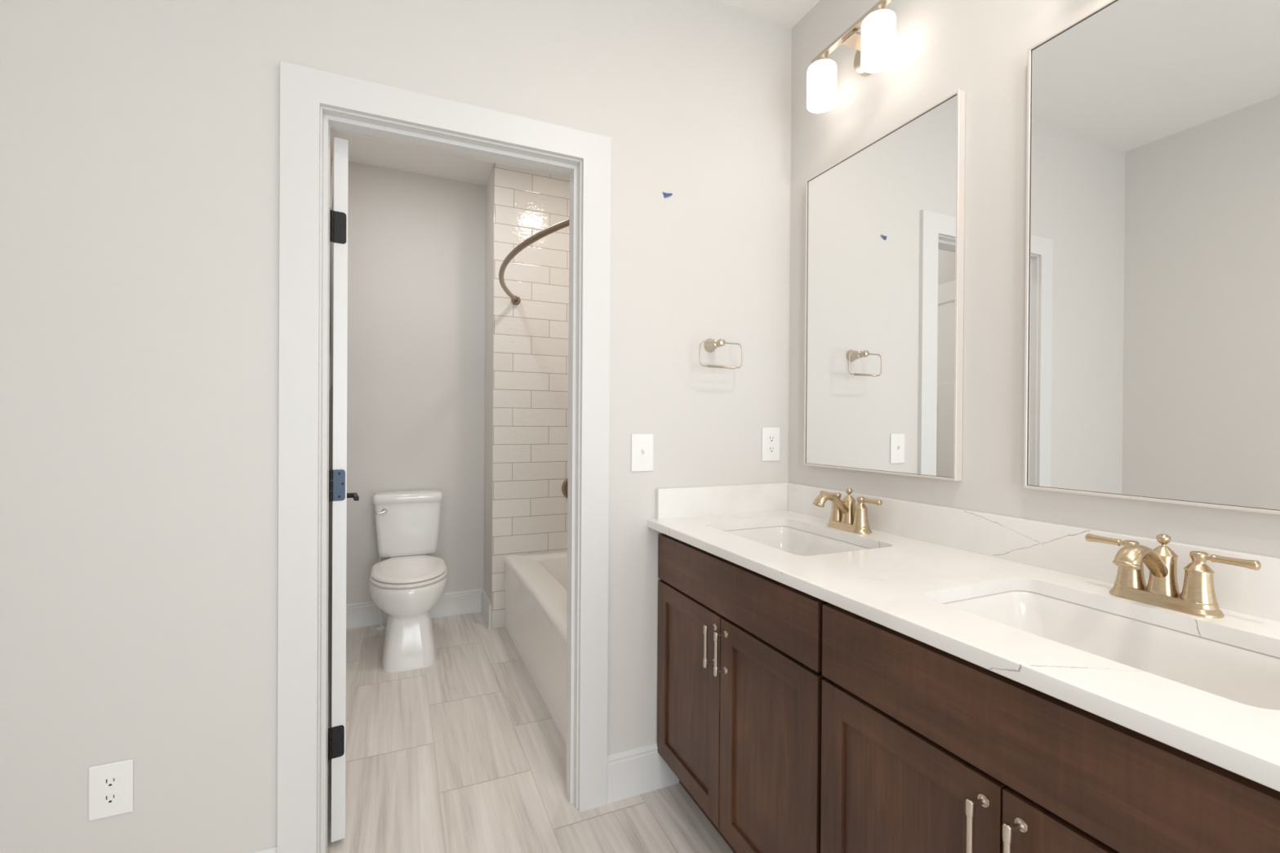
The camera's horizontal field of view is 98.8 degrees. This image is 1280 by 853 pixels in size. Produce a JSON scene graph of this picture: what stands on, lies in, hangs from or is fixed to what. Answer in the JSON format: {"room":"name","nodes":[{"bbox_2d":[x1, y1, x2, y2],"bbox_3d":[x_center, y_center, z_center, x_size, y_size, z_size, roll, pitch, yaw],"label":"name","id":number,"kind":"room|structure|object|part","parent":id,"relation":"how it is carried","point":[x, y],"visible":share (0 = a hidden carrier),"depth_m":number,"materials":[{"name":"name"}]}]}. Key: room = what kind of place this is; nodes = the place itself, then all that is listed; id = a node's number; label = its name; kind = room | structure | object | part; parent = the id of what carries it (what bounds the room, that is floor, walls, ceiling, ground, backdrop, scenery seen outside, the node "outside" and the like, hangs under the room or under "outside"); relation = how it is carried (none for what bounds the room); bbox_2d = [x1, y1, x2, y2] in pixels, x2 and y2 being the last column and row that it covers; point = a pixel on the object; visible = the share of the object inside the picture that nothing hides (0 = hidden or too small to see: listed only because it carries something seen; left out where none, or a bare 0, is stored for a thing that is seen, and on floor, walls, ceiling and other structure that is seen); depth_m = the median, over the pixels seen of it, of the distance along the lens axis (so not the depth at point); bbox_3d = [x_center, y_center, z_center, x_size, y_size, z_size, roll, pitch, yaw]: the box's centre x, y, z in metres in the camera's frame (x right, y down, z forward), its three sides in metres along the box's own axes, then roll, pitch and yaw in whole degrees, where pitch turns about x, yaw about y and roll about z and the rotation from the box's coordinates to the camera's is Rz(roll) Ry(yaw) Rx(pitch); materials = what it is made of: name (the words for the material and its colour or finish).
{"room":"bathroom","nodes":[
{"label":"bathroom","id":0,"kind":"room"},
{"bbox_2d":[329,154,332,203],"bbox_3d":[-1.467,-0.178,2.316,0.100,2.751,1.877,0,0,-24],"label":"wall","id":1,"kind":"structure","parent":0,"point":[331,157],"depth_m":3.14,"materials":[{"name":"paint"}]},
{"bbox_2d":[0,0,791,852],"bbox_3d":[-0.506,-0.168,1.651,2.279,2.751,0.115,0,0,-24],"label":"wall","id":2,"kind":"structure","parent":0,"point":[140,139],"depth_m":1.35,"materials":[{"name":"paint"}]},
{"bbox_2d":[88,759,133,821],"bbox_3d":[-1.228,0.844,1.273,0.080,0.124,0.007,0,0,-24],"label":"outlet","id":3,"kind":"object","parent":2,"relation":"attached to","point":[110,785],"visible":1,"depth_m":1.27,"materials":[{"name":"plastic"}]},
{"bbox_2d":[100,791,119,806],"bbox_3d":[-1.227,0.863,1.271,0.034,0.028,0.002,0,0,-24],"label":"receptacle","id":4,"kind":"object","parent":3,"relation":"attached to","point":[107,798],"depth_m":1.27,"materials":[{"name":"plastic"}]},
{"bbox_2d":[100,774,119,789],"bbox_3d":[-1.227,0.824,1.271,0.034,0.028,0.002,0,0,-24],"label":"receptacle","id":5,"kind":"object","parent":3,"relation":"attached to","point":[107,781],"depth_m":1.27,"materials":[{"name":"plastic"}]},
{"bbox_2d":[250,845,276,852],"bbox_3d":[-1.230,1.140,1.270,0.660,0.128,0.017,0,0,-24],"label":"baseboard","id":6,"kind":"structure","parent":2,"relation":"attached to","point":[272,850],"depth_m":1.40,"materials":[{"name":"paint"}]},
{"bbox_2d":[327,137,359,842],"bbox_3d":[-1.026,0.180,1.855,0.158,2.005,0.720,0,0,-30],"label":"door","id":7,"kind":"structure","parent":2,"relation":"in","point":[338,495],"depth_m":1.57,"materials":[{"name":"paint"}]},
{"bbox_3d":[-1.116,0.269,2.101,0.062,0.062,0.143,0,0,-30],"label":"handle","id":8,"kind":"part","parent":7,"relation":"part of","materials":[{"name":"black metal"}]},
{"bbox_2d":[276,60,611,852],"bbox_3d":[-0.511,0.142,1.579,0.896,2.132,0.018,0,0,-24],"label":"trim","id":9,"kind":"structure","parent":2,"relation":"attached to","point":[304,90],"depth_m":1.43,"materials":[{"name":"paint"}]},
{"bbox_2d":[317,106,582,852],"bbox_3d":[-0.541,0.178,1.638,0.743,2.059,0.119,0,0,-24],"label":"trim","id":10,"kind":"structure","parent":2,"relation":"attached to","point":[331,119],"depth_m":1.61,"materials":[{"name":"paint"}]},
{"bbox_2d":[330,130,569,177],"bbox_3d":[-0.585,0.141,1.691,0.851,2.132,0.018,0,0,-24],"label":"trim","id":11,"kind":"structure","parent":2,"relation":"attached to","point":[331,131],"depth_m":1.69,"materials":[{"name":"paint"}]},
{"bbox_2d":[631,434,653,471],"bbox_3d":[0.010,0.086,1.809,0.080,0.124,0.016,0,0,-24],"label":"light switch","id":12,"kind":"object","parent":2,"relation":"attached to","point":[642,445],"visible":1,"depth_m":1.81,"materials":[{"name":"plastic"}]},
{"bbox_2d":[607,742,679,804],"bbox_3d":[0.011,1.137,1.817,0.261,0.147,0.017,0,0,-24],"label":"baseboard","id":13,"kind":"structure","parent":2,"relation":"attached to","point":[635,771],"depth_m":1.80,"materials":[{"name":"paint"}]},
{"bbox_2d":[662,191,672,197],"bbox_3d":[0.093,-0.778,1.842,0.036,0.020,0.010,0,0,-24],"label":"tape","id":14,"kind":"object","parent":2,"relation":"attached to","point":[665,194],"visible":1,"depth_m":1.84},
{"bbox_2d":[698,338,742,368],"bbox_3d":[0.262,-0.252,1.879,0.172,0.110,0.086,0,0,-24],"label":"towel ring","id":15,"kind":"object","parent":2,"relation":"attached to","point":[710,344],"visible":1,"depth_m":1.86,"materials":[{"name":"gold metal"}]},
{"bbox_3d":[0.262,-0.283,1.879,0.047,0.047,0.086,0,0,-24],"label":"post","id":16,"kind":"part","parent":15,"relation":"part of","materials":[{"name":"silver metal"}]},
{"bbox_2d":[761,427,779,461],"bbox_3d":[0.483,0.066,2.022,0.080,0.124,0.007,0,0,-24],"label":"outlet","id":17,"kind":"object","parent":2,"relation":"attached to","point":[770,436],"visible":1,"depth_m":2.02,"materials":[{"name":"plastic"}]},
{"bbox_2d":[767,445,775,453],"bbox_3d":[0.484,0.085,2.020,0.034,0.028,0.002,0,0,-24],"label":"receptacle","id":18,"kind":"object","parent":17,"relation":"attached to","point":[771,449],"depth_m":2.02,"materials":[{"name":"plastic"}]},
{"bbox_2d":[767,435,775,443],"bbox_3d":[0.484,0.046,2.020,0.034,0.028,0.002,0,0,-24],"label":"receptacle","id":19,"kind":"object","parent":17,"relation":"attached to","point":[771,438],"depth_m":2.02,"materials":[{"name":"plastic"}]},
{"bbox_2d":[332,158,485,604],"bbox_3d":[-1.042,-0.180,3.583,1.700,2.751,0.100,0,0,-24],"label":"wall","id":20,"kind":"structure","parent":0,"point":[415,359],"depth_m":3.38,"materials":[{"name":"paint"}]},
{"bbox_2d":[346,588,482,629],"bbox_3d":[-1.408,1.120,3.368,0.868,0.147,0.017,0,0,-24],"label":"baseboard","id":21,"kind":"structure","parent":20,"relation":"attached to","point":[364,614],"depth_m":3.43,"materials":[{"name":"paint"}]},
{"bbox_2d":[330,131,493,185],"bbox_3d":[-0.654,-1.600,2.719,1.900,0.100,1.977,0,0,-24],"label":"ceiling","id":22,"kind":"structure","parent":0,"point":[361,150],"depth_m":3.21,"materials":[{"name":"paint"}]},
{"bbox_2d":[483,166,493,603],"bbox_3d":[-0.559,-0.177,3.564,0.832,2.751,0.326,0,0,-24],"label":"wall","id":23,"kind":"structure","parent":0,"point":[489,186],"depth_m":3.39,"materials":[{"name":"paint"}]},
{"bbox_2d":[480,588,491,629],"bbox_3d":[-0.954,1.123,3.393,0.017,0.147,0.336,0,0,-24],"label":"baseboard","id":24,"kind":"structure","parent":23,"relation":"attached to","point":[486,611],"depth_m":3.34,"materials":[{"name":"paint"}]},
{"bbox_2d":[491,163,494,629],"bbox_3d":[-0.871,-0.178,3.243,0.004,2.751,0.014,0,0,-24],"label":"trim","id":25,"kind":"structure","parent":23,"relation":"attached to","point":[494,163],"depth_m":3.24,"materials":[{"name":"white paint"}]},
{"bbox_2d":[492,163,569,628],"bbox_3d":[-0.490,-0.176,3.410,0.829,2.751,0.010,0,0,-24],"label":"tile","id":26,"kind":"structure","parent":23,"relation":"attached to","point":[531,336],"depth_m":3.33,"materials":[{"name":"white tile"}]},
{"bbox_2d":[498,217,568,305],"bbox_3d":[-0.516,-0.752,2.548,0.234,0.056,1.540,0,0,-24],"label":"shower curtain rod","id":27,"kind":"object","parent":26,"relation":"attached to","point":[515,300],"visible":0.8,"depth_m":2.28,"materials":[{"name":"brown metal"}]},
{"bbox_2d":[561,477,568,497],"bbox_3d":[-0.406,0.391,3.412,0.148,0.160,0.063,0,0,-24],"label":"shower valve","id":28,"kind":"object","parent":26,"relation":"attached to","point":[564,487],"visible":0.17,"depth_m":3.41,"materials":[{"name":"brown metal"}]},
{"bbox_2d":[327,612,733,852],"bbox_3d":[-0.219,1.262,0.983,2.479,0.100,5.542,0,0,-24],"label":"floor","id":29,"kind":"structure","parent":0,"point":[460,753],"depth_m":1.92,"materials":[{"name":"tile"}]},
{"bbox_2d":[376,556,386,630],"bbox_3d":[-1.524,0.975,3.241,0.064,0.439,0.062,0,0,-24],"label":"supply pipe","id":30,"kind":"object","parent":29,"relation":"on","point":[382,627],"visible":0.47,"depth_m":3.24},
{"bbox_2d":[368,489,448,672],"bbox_3d":[-1.274,0.794,3.025,0.386,0.804,0.725,0,0,-24],"label":"toilet","id":31,"kind":"object","parent":29,"relation":"on","point":[406,585],"visible":1,"depth_m":2.84,"materials":[{"name":"porcelain"},{"name":"chrome metal"}]},
{"bbox_3d":[-1.468,0.482,3.116,0.059,0.030,0.031,0,0,-24],"label":"flush lever","id":32,"kind":"part","parent":31,"relation":"part of","materials":[{"name":"silver metal"}]},
{"bbox_3d":[-1.378,0.417,3.266,0.378,0.054,0.194,0,0,-24],"label":"tank lid","id":33,"kind":"part","parent":31,"relation":"part of","materials":[{"name":"white ceramic"}]},
{"bbox_3d":[-1.381,0.599,3.270,0.362,0.314,0.180,0,0,-24],"label":"tank","id":34,"kind":"part","parent":31,"relation":"part of","materials":[{"name":"white ceramic"}]},
{"bbox_3d":[-1.232,0.786,2.931,0.380,0.018,0.510,0,0,-24],"label":"seat","id":35,"kind":"part","parent":31,"relation":"part of","materials":[{"name":"plastic"}]},
{"bbox_3d":[-1.237,0.759,2.941,0.373,0.024,0.527,0,0,-24],"label":"lid","id":36,"kind":"part","parent":31,"relation":"part of","materials":[{"name":"plastic"}]},
{"bbox_2d":[504,550,567,746],"bbox_3d":[-0.153,0.990,2.721,0.759,0.430,1.536,0,0,-24],"label":"bathtub","id":37,"kind":"object","parent":29,"relation":"on","point":[535,584],"visible":0.21,"depth_m":2.60,"materials":[{"name":"ceramic"}]},
{"bbox_2d":[657,533,828,852],"bbox_3d":[0.443,0.778,1.589,0.576,0.871,0.770,0,0,-24],"label":"vanity cabinet","id":38,"kind":"object","parent":29,"relation":"on","point":[740,677],"visible":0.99,"depth_m":1.39,"materials":[{"name":"brown wood"}]},
{"bbox_3d":[0.143,1.062,1.665,0.018,0.057,0.280,0,0,-24],"label":"door rail","id":39,"kind":"part","parent":38,"relation":"part of","materials":[{"name":"brown wood"}]},
{"bbox_3d":[0.147,0.803,1.665,0.007,0.468,0.278,0,0,-24],"label":"door panel","id":40,"kind":"part","parent":38,"relation":"part of","materials":[{"name":"brown wood"}]},
{"bbox_3d":[0.147,0.544,1.663,0.018,0.057,0.280,0,0,-24],"label":"door rail","id":41,"kind":"part","parent":38,"relation":"part of","materials":[{"name":"brown wood"}]},
{"bbox_3d":[0.145,0.803,1.664,0.019,0.576,0.386,0,0,-24],"label":"door","id":42,"kind":"part","parent":38,"relation":"part of","materials":[{"name":"brown wood"}]},
{"bbox_3d":[0.190,0.598,1.497,0.037,0.116,0.018,0,0,-24],"label":"handle","id":43,"kind":"part","parent":38,"relation":"part of","materials":[{"name":"silver metal"}]},
{"bbox_3d":[0.211,0.599,1.448,0.037,0.116,0.018,0,0,-24],"label":"handle","id":44,"kind":"part","parent":38,"relation":"part of","materials":[{"name":"silver metal"}]},
{"bbox_3d":[0.224,0.435,1.490,0.019,0.146,0.764,0,0,-24],"label":"drawer","id":45,"kind":"part","parent":38,"relation":"part of","materials":[{"name":"brown wood"}]},
{"bbox_3d":[0.298,1.065,1.315,0.018,0.057,0.268,0,0,-24],"label":"door rail","id":46,"kind":"part","parent":38,"relation":"part of","materials":[{"name":"brown wood"}]},
{"bbox_3d":[0.301,0.806,1.314,0.007,0.468,0.266,0,0,-24],"label":"door panel","id":47,"kind":"part","parent":38,"relation":"part of","materials":[{"name":"brown wood"}]},
{"bbox_3d":[0.301,0.546,1.312,0.018,0.057,0.268,0,0,-24],"label":"door rail","id":48,"kind":"part","parent":38,"relation":"part of","materials":[{"name":"brown wood"}]},
{"bbox_3d":[0.300,0.806,1.313,0.019,0.576,0.374,0,0,-24],"label":"door","id":49,"kind":"part","parent":38,"relation":"part of","materials":[{"name":"brown wood"}]},
{"bbox_2d":[647,482,1279,791],"bbox_3d":[0.600,0.278,1.240,0.581,0.128,1.534,0,0,-24],"label":"countertop","id":50,"kind":"structure","parent":38,"relation":"on","point":[922,557],"depth_m":1.05,"materials":[{"name":"white stone"}]},
{"bbox_2d":[724,526,871,555],"bbox_3d":[0.440,0.406,1.593,0.364,0.133,0.508,0,0,-24],"label":"sink","id":51,"kind":"object","parent":50,"relation":"in","point":[787,539],"visible":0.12,"depth_m":1.80,"materials":[{"name":"white ceramic"}]},
{"bbox_2d":[812,488,882,533],"bbox_3d":[0.631,0.251,1.660,0.190,0.125,0.190,1,0,26],"label":"faucet","id":52,"kind":"object","parent":50,"relation":"on","point":[845,515],"visible":1,"depth_m":1.64,"materials":[{"name":"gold metal"}]},
{"bbox_3d":[0.602,0.216,1.751,0.016,0.016,0.068,0,0,-24],"label":"lever","id":53,"kind":"part","parent":52,"relation":"part of","materials":[{"name":"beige metal"}]},
{"bbox_3d":[0.577,0.234,1.645,0.139,0.071,0.038,0,0,-24],"label":"spout","id":54,"kind":"part","parent":52,"relation":"part of","materials":[{"name":"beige metal"}]},
{"bbox_3d":[0.618,0.251,1.715,0.048,0.083,0.045,0,0,-24],"label":"handle","id":55,"kind":"part","parent":52,"relation":"part of","materials":[{"name":"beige metal"}]},
{"bbox_3d":[0.637,0.251,1.671,0.047,0.082,0.044,0,0,-24],"label":"spout","id":56,"kind":"part","parent":52,"relation":"part of","materials":[{"name":"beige metal"}]},
{"bbox_3d":[0.637,0.200,1.671,0.021,0.023,0.020,0,0,-24],"label":"lift knob","id":57,"kind":"part","parent":52,"relation":"part of","materials":[{"name":"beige metal"}]},
{"bbox_3d":[0.636,0.303,1.671,0.060,0.020,0.156,0,0,-24],"label":"plate","id":58,"kind":"part","parent":52,"relation":"part of","materials":[{"name":"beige metal"}]},
{"bbox_3d":[0.656,0.252,1.627,0.048,0.083,0.045,0,0,-24],"label":"handle","id":59,"kind":"part","parent":52,"relation":"part of","materials":[{"name":"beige metal"}]},
{"bbox_3d":[0.672,0.217,1.591,0.016,0.016,0.068,0,0,-24],"label":"lever","id":60,"kind":"part","parent":52,"relation":"part of","materials":[{"name":"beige metal"}]},
{"bbox_2d":[942,590,1279,710],"bbox_3d":[0.753,0.411,0.882,0.364,0.133,0.508,0,0,-24],"label":"sink","id":61,"kind":"object","parent":50,"relation":"in","point":[1238,674],"visible":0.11,"depth_m":0.96,"materials":[{"name":"white ceramic"}]},
{"bbox_2d":[1084,533,1261,617],"bbox_3d":[0.934,0.256,0.973,0.190,0.125,0.190,1,0,26],"label":"faucet","id":62,"kind":"object","parent":50,"relation":"on","point":[1197,597],"visible":1,"depth_m":0.95,"materials":[{"name":"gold metal"}]},
{"bbox_3d":[0.904,0.221,1.064,0.016,0.016,0.068,0,0,-24],"label":"lever","id":63,"kind":"part","parent":62,"relation":"part of","materials":[{"name":"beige metal"}]},
{"bbox_3d":[0.920,0.256,1.028,0.048,0.083,0.045,0,0,-24],"label":"handle","id":64,"kind":"part","parent":62,"relation":"part of","materials":[{"name":"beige metal"}]},
{"bbox_3d":[0.880,0.239,0.958,0.139,0.071,0.038,0,0,-24],"label":"spout","id":65,"kind":"part","parent":62,"relation":"part of","materials":[{"name":"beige metal"}]},
{"bbox_3d":[0.939,0.257,0.984,0.047,0.082,0.044,0,0,-24],"label":"spout","id":66,"kind":"part","parent":62,"relation":"part of","materials":[{"name":"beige metal"}]},
{"bbox_3d":[0.940,0.205,0.984,0.021,0.023,0.020,0,0,-24],"label":"lift knob","id":67,"kind":"part","parent":62,"relation":"part of","materials":[{"name":"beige metal"}]},
{"bbox_3d":[0.939,0.308,0.985,0.060,0.020,0.156,0,0,-24],"label":"plate","id":68,"kind":"part","parent":62,"relation":"part of","materials":[{"name":"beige metal"}]},
{"bbox_3d":[0.959,0.257,0.941,0.048,0.083,0.045,0,0,-24],"label":"handle","id":69,"kind":"part","parent":62,"relation":"part of","materials":[{"name":"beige metal"}]},
{"bbox_3d":[0.975,0.222,0.904,0.016,0.016,0.068,0,0,-24],"label":"lever","id":70,"kind":"part","parent":62,"relation":"part of","materials":[{"name":"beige metal"}]},
{"bbox_2d":[820,603,1279,852],"bbox_3d":[0.751,0.783,0.889,0.576,0.872,0.749,0,0,-24],"label":"vanity cabinet","id":71,"kind":"object","parent":29,"relation":"on","point":[926,748],"visible":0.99,"depth_m":0.81,"materials":[{"name":"brown wood"}]},
{"bbox_3d":[0.455,0.808,0.965,0.007,0.468,0.257,0,0,-24],"label":"door panel","id":72,"kind":"part","parent":71,"relation":"part of","materials":[{"name":"brown wood"}]},
{"bbox_3d":[0.455,0.549,0.963,0.018,0.057,0.259,0,0,-24],"label":"door rail","id":73,"kind":"part","parent":71,"relation":"part of","materials":[{"name":"brown wood"}]},
{"bbox_3d":[0.454,0.808,0.964,0.019,0.576,0.365,0,0,-24],"label":"door","id":74,"kind":"part","parent":71,"relation":"part of","materials":[{"name":"brown wood"}]},
{"bbox_3d":[0.494,0.604,0.807,0.037,0.116,0.018,0,0,-24],"label":"handle","id":75,"kind":"part","parent":71,"relation":"part of","materials":[{"name":"silver metal"}]},
{"bbox_3d":[0.516,0.604,0.758,0.037,0.116,0.018,0,0,-24],"label":"handle","id":76,"kind":"part","parent":71,"relation":"part of","materials":[{"name":"silver metal"}]},
{"bbox_3d":[0.602,0.811,0.627,0.019,0.576,0.366,0,0,-24],"label":"door","id":77,"kind":"part","parent":71,"relation":"part of","materials":[{"name":"brown wood"}]},
{"bbox_3d":[0.604,0.551,0.626,0.018,0.057,0.260,0,0,-24],"label":"door rail","id":78,"kind":"part","parent":71,"relation":"part of","materials":[{"name":"brown wood"}]},
{"bbox_2d":[715,0,820,28],"bbox_3d":[0.199,-1.558,0.066,2.479,0.150,3.564,0,0,-24],"label":"ceiling","id":79,"kind":"structure","parent":0,"point":[788,13],"depth_m":1.95,"materials":[{"name":"paint"}]},
{"bbox_2d":[788,0,1279,558],"bbox_3d":[1.257,-0.127,0.598,0.100,2.701,3.465,0,0,-24],"label":"wall","id":80,"kind":"structure","parent":0,"point":[979,48],"depth_m":1.39,"materials":[{"name":"paint"}]},
{"bbox_2d":[806,0,896,113],"bbox_3d":[0.655,-1.124,1.676,0.140,0.177,0.320,0,0,-24],"label":"vanity light","id":81,"kind":"object","parent":80,"relation":"attached to","point":[875,46],"visible":1,"depth_m":1.64,"materials":[{"name":"white glass"}]},
{"bbox_2d":[806,54,836,113],"bbox_3d":[0.587,-1.113,1.770,0.092,0.154,0.092,0,0,-24],"label":"shade","id":82,"kind":"object","parent":81,"relation":"attached to","point":[821,78],"depth_m":1.74,"materials":[{"name":"white glass"}]},
{"bbox_3d":[0.667,-1.181,1.681,0.077,0.008,0.054,0,0,-24],"label":"arm","id":83,"kind":"part","parent":81,"relation":"part of","materials":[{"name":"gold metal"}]},
{"bbox_2d":[860,4,896,73],"bbox_3d":[0.679,-1.112,1.562,0.092,0.154,0.092,0,0,-24],"label":"shade","id":84,"kind":"object","parent":81,"relation":"attached to","point":[878,26],"depth_m":1.53,"materials":[{"name":"white glass"}]},
{"bbox_2d":[804,88,965,480],"bbox_3d":[0.712,-0.365,1.683,0.024,1.008,0.580,0,0,-24],"label":"wall mirror","id":85,"kind":"object","parent":80,"relation":"attached to","point":[884,275],"visible":1,"depth_m":1.61,"materials":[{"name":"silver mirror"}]},
{"bbox_2d":[787,483,1279,621],"bbox_3d":[0.861,0.266,1.344,0.020,0.102,1.514,0,0,-24],"label":"backsplash","id":86,"kind":"structure","parent":80,"relation":"attached to","point":[1064,548],"depth_m":1.23,"materials":[{"name":"white stone"}]},
{"bbox_2d":[1023,0,1279,515],"bbox_3d":[1.013,-0.360,0.999,0.024,1.008,0.580,0,0,-24],"label":"wall mirror","id":87,"kind":"object","parent":80,"relation":"attached to","point":[1152,337],"visible":1,"depth_m":1.05,"materials":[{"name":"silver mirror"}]}
]}

